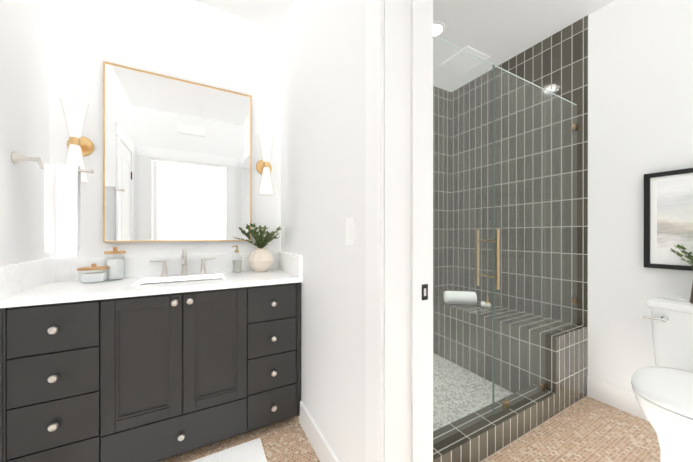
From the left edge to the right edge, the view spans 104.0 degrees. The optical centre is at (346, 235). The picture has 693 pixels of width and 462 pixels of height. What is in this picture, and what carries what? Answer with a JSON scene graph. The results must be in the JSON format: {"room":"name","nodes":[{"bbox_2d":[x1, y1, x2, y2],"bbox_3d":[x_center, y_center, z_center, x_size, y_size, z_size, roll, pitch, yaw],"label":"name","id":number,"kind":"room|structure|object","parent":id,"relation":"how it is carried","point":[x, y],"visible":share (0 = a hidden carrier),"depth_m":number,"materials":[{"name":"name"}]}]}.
{"room":"bathroom","nodes":[
{"label":"bathroom","id":0,"kind":"room"},
{"bbox_2d":[0,0,49,265],"bbox_3d":[-1.174,-0.214,0.537,0.100,2.740,2.330,0,0,-28],"label":"wall","id":1,"kind":"structure","parent":0,"point":[24,77],"depth_m":1.27,"materials":[{"name":"white paint"}]},
{"bbox_2d":[0,259,55,298],"bbox_3d":[-1.499,0.190,1.267,0.020,0.130,0.492,0,0,-28],"label":"backsplash","id":2,"kind":"structure","parent":1,"relation":"attached to","point":[15,277],"depth_m":1.24,"materials":[{"name":"white stone"}]},
{"bbox_2d":[11,151,93,256],"bbox_3d":[-1.361,-0.137,1.269,0.268,0.474,0.058,0,0,-28],"label":"towel rail","id":3,"kind":"object","parent":1,"relation":"attached to","point":[62,210],"visible":1,"depth_m":1.26,"materials":[{"name":"white fabric"}]},
{"bbox_2d":[50,0,280,257],"bbox_3d":[-0.215,-0.216,2.325,3.290,2.740,0.100,0,0,-28],"label":"wall","id":4,"kind":"structure","parent":0,"point":[195,41],"depth_m":1.73,"materials":[{"name":"white paint"}]},
{"bbox_2d":[60,97,93,183],"bbox_3d":[-1.491,-0.512,1.493,0.115,0.437,0.144,0,0,-28],"label":"sconce","id":5,"kind":"object","parent":4,"relation":"attached to","point":[79,145],"visible":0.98,"depth_m":1.46,"materials":[{"name":"white glass"}]},
{"bbox_2d":[56,251,279,282],"bbox_3d":[-1.069,0.189,1.791,1.276,0.130,0.020,0,0,-28],"label":"backsplash","id":6,"kind":"structure","parent":4,"relation":"attached to","point":[66,268],"depth_m":1.71,"materials":[{"name":"white stone"}]},
{"bbox_2d":[103,61,251,241],"bbox_3d":[-1.066,-0.491,1.792,0.832,1.061,0.023,0,0,-28],"label":"mirror","id":7,"kind":"object","parent":4,"relation":"attached to","point":[177,159],"visible":0.92,"depth_m":1.75,"materials":[{"name":"gold metal"}]},
{"bbox_2d":[256,132,273,195],"bbox_3d":[-0.590,-0.512,1.982,0.115,0.437,0.144,0,0,-28],"label":"sconce","id":8,"kind":"object","parent":4,"relation":"attached to","point":[264,166],"visible":1,"depth_m":1.94,"materials":[{"name":"white glass"}]},
{"bbox_2d":[433,86,452,296],"bbox_3d":[0.420,-0.216,2.606,1.705,2.740,0.010,0,0,-28],"label":"shower wall tile","id":9,"kind":"structure","parent":4,"relation":"attached to","point":[443,225],"depth_m":2.94,"materials":[{"name":"grey tile"}]},
{"bbox_2d":[281,0,365,461],"bbox_3d":[0.080,-0.215,1.228,0.205,2.740,2.110,0,0,-28],"label":"wall","id":10,"kind":"structure","parent":0,"point":[323,120],"depth_m":1.31,"materials":[{"name":"white paint"}]},
{"bbox_2d":[281,228,283,242],"bbox_3d":[-0.483,-0.001,2.043,0.008,0.116,0.072,0,0,-28],"label":"electrical outlet plate","id":11,"kind":"object","parent":10,"relation":"attached to","point":[282,235],"visible":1,"depth_m":2.03,"materials":[{"name":"white plastic"}]},
{"bbox_2d":[280,251,301,274],"bbox_3d":[-0.395,0.189,1.865,0.020,0.130,0.492,0,0,-28],"label":"backsplash","id":12,"kind":"structure","parent":10,"relation":"attached to","point":[291,263],"depth_m":1.78,"materials":[{"name":"white stone"}]},
{"bbox_2d":[299,400,338,461],"bbox_3d":[-0.104,1.088,1.340,0.014,0.135,0.777,0,0,-28],"label":"baseboard","id":13,"kind":"structure","parent":10,"relation":"attached to","point":[321,447],"depth_m":1.44,"materials":[{"name":"white"}]},
{"bbox_2d":[346,217,354,245],"bbox_3d":[0.015,-0.015,1.125,0.008,0.116,0.072,0,0,-28],"label":"switch plate","id":14,"kind":"object","parent":10,"relation":"attached to","point":[350,231],"visible":1,"depth_m":1.11,"materials":[{"name":"white plastic"}]},
{"bbox_2d":[366,0,432,461],"bbox_3d":[0.376,0.028,0.684,0.253,2.255,0.869,0,0,-28],"label":"door frame","id":15,"kind":"structure","parent":10,"relation":"attached to","point":[399,230],"depth_m":0.96,"materials":[{"name":"white"}]},
{"bbox_2d":[194,0,614,91],"bbox_3d":[0.580,-1.633,0.007,4.100,0.100,4.930,0,0,-28],"label":"ceiling","id":16,"kind":"structure","parent":0,"point":[498,32],"depth_m":2.00,"materials":[{"name":"white paint"}]},
{"bbox_2d":[433,21,445,37],"bbox_3d":[0.674,-1.582,2.089,0.169,0.006,0.169,0,0,-28],"label":"recessed light","id":17,"kind":"object","parent":16,"relation":"in","point":[439,27],"visible":0.46,"depth_m":2.07,"materials":[{"name":"white"}]},
{"bbox_2d":[440,46,489,74],"bbox_3d":[1.069,-1.578,2.462,0.300,0.014,0.300,0,0,-28],"label":"fan","id":18,"kind":"object","parent":16,"relation":"attached to","point":[456,59],"visible":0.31,"depth_m":2.45,"materials":[{"name":"white plastic"}]},
{"bbox_2d":[158,353,659,461],"bbox_3d":[0.580,1.182,0.010,4.100,0.050,4.930,0,0,-28],"label":"floor","id":19,"kind":"structure","parent":0,"point":[587,429],"depth_m":1.57,"materials":[{"name":"beige tile"}]},
{"bbox_2d":[0,279,302,461],"bbox_3d":[-0.947,0.720,1.568,1.273,0.868,0.528,0,0,-28],"label":"bathroom vanity","id":20,"kind":"object","parent":19,"relation":"on","point":[142,361],"depth_m":1.30,"materials":[{"name":"grey paint"}]},
{"bbox_2d":[0,267,302,302],"bbox_3d":[-0.951,0.269,1.573,1.276,0.030,0.516,0,0,-28],"label":"countertop","id":21,"kind":"structure","parent":20,"relation":"on","point":[67,288],"depth_m":1.38,"materials":[{"name":"white stone"}]},
{"bbox_2d":[77,263,108,283],"bbox_3d":[-1.375,0.204,1.475,0.116,0.100,0.080,0,0,-28],"label":"jar","id":22,"kind":"object","parent":21,"relation":"on","point":[96,277],"visible":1,"depth_m":1.46,"materials":[{"name":"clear glass"}]},
{"bbox_2d":[104,247,125,279],"bbox_3d":[-1.341,0.162,1.569,0.098,0.185,0.098,0,0,-28],"label":"jar","id":23,"kind":"object","parent":21,"relation":"on","point":[115,269],"visible":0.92,"depth_m":1.54,"materials":[{"name":"clear glass"}]},
{"bbox_2d":[128,271,227,286],"bbox_3d":[-0.962,0.338,1.593,0.464,0.166,0.279,0,0,-28],"label":"sink","id":24,"kind":"object","parent":21,"relation":"in","point":[215,274],"depth_m":1.68,"materials":[{"name":"white ceramic"}]},
{"bbox_2d":[149,249,215,276],"bbox_3d":[-1.014,0.170,1.690,0.367,0.168,0.160,0,0,-28],"label":"faucet","id":25,"kind":"object","parent":21,"relation":"on","point":[184,271],"visible":1,"depth_m":1.72,"materials":[{"name":"silver metal"}]},
{"bbox_2d":[232,245,241,272],"bbox_3d":[-0.749,0.160,1.851,0.066,0.188,0.066,0,0,-28],"label":"soap dispenser","id":26,"kind":"object","parent":21,"relation":"on","point":[237,266],"visible":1,"depth_m":1.83,"materials":[{"name":"clear glass"}]},
{"bbox_2d":[236,223,281,271],"bbox_3d":[-0.595,0.083,1.871,0.310,0.342,0.275,0,0,-28],"label":"vase","id":27,"kind":"object","parent":21,"relation":"on","point":[261,259],"visible":1,"depth_m":1.87,"materials":[{"name":"beige ceramic"}]},
{"bbox_2d":[191,438,266,461],"bbox_3d":[-0.719,1.149,1.110,0.805,0.012,0.521,0,0,-28],"label":"bath mat","id":28,"kind":"object","parent":19,"relation":"on","point":[251,451],"visible":1,"depth_m":1.41,"materials":[{"name":"white fabric"}]},
{"bbox_2d":[433,384,555,461],"bbox_3d":[0.769,1.085,1.501,1.245,0.140,0.130,0,0,-28],"label":"curb","id":29,"kind":"object","parent":19,"relation":"on","point":[479,439],"visible":0.8,"depth_m":1.48,"materials":[{"name":"tile"}]},
{"bbox_2d":[433,35,577,442],"bbox_3d":[0.963,0.024,1.605,1.683,1.980,0.139,0,0,-28],"label":"glass","id":30,"kind":"object","parent":29,"relation":"on","point":[506,401],"visible":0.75,"depth_m":1.53,"materials":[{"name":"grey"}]},
{"bbox_2d":[433,295,587,414],"bbox_3d":[1.259,0.904,2.375,0.450,0.500,1.200,0,0,-28],"label":"bench","id":31,"kind":"object","parent":19,"relation":"on","point":[563,364],"visible":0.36,"depth_m":2.00,"materials":[{"name":"tile"}]},
{"bbox_2d":[444,291,476,304],"bbox_3d":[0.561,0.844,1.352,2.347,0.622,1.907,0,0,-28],"label":"towel","id":32,"kind":"object","parent":31,"relation":"on","point":[458,295],"depth_m":2.53,"materials":[{"name":"white fabric"}]},
{"bbox_2d":[481,296,490,307],"bbox_3d":[1.280,0.610,2.483,0.135,0.087,0.101,0,0,-28],"label":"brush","id":33,"kind":"object","parent":31,"relation":"on","point":[485,304],"depth_m":2.44,"materials":[{"name":"white"}]},
{"bbox_2d":[631,297,692,461],"bbox_3d":[1.672,0.762,1.265,0.762,0.784,0.476,0,0,-28],"label":"toilet","id":34,"kind":"object","parent":19,"relation":"on","point":[662,389],"visible":1,"depth_m":1.28,"materials":[{"name":"white ceramic"}]},
{"bbox_2d":[671,244,692,303],"bbox_3d":[1.862,0.191,1.411,0.231,0.357,0.227,0,0,-28],"label":"potted plant","id":35,"kind":"object","parent":34,"relation":"on","point":[690,256],"visible":1,"depth_m":1.47,"materials":[{"name":"green plant"}]},
{"bbox_2d":[588,0,692,393],"bbox_3d":[1.761,-0.215,2.026,0.100,2.740,2.310,0,0,-28],"label":"wall","id":36,"kind":"structure","parent":0,"point":[640,88],"depth_m":1.76,"materials":[{"name":"white paint"}]},
{"bbox_2d":[453,15,587,325],"bbox_3d":[1.460,-0.466,2.465,0.010,2.240,1.170,0,0,-28],"label":"shower wall tile","id":37,"kind":"structure","parent":36,"relation":"attached to","point":[556,63],"depth_m":2.28,"materials":[{"name":"grey tile"}]},
{"bbox_2d":[587,377,647,420],"bbox_3d":[1.969,1.088,1.525,0.013,0.135,0.968,0,0,-28],"label":"baseboard","id":38,"kind":"structure","parent":36,"relation":"attached to","point":[616,397],"depth_m":1.82,"materials":[{"name":"white"}]},
{"bbox_2d":[644,168,692,270],"bbox_3d":[1.976,-0.090,1.490,0.031,0.579,0.464,0,0,-28],"label":"framed artwork","id":39,"kind":"object","parent":36,"relation":"attached to","point":[668,210],"visible":0.85,"depth_m":1.60,"materials":[{"name":"black"}]}
]}

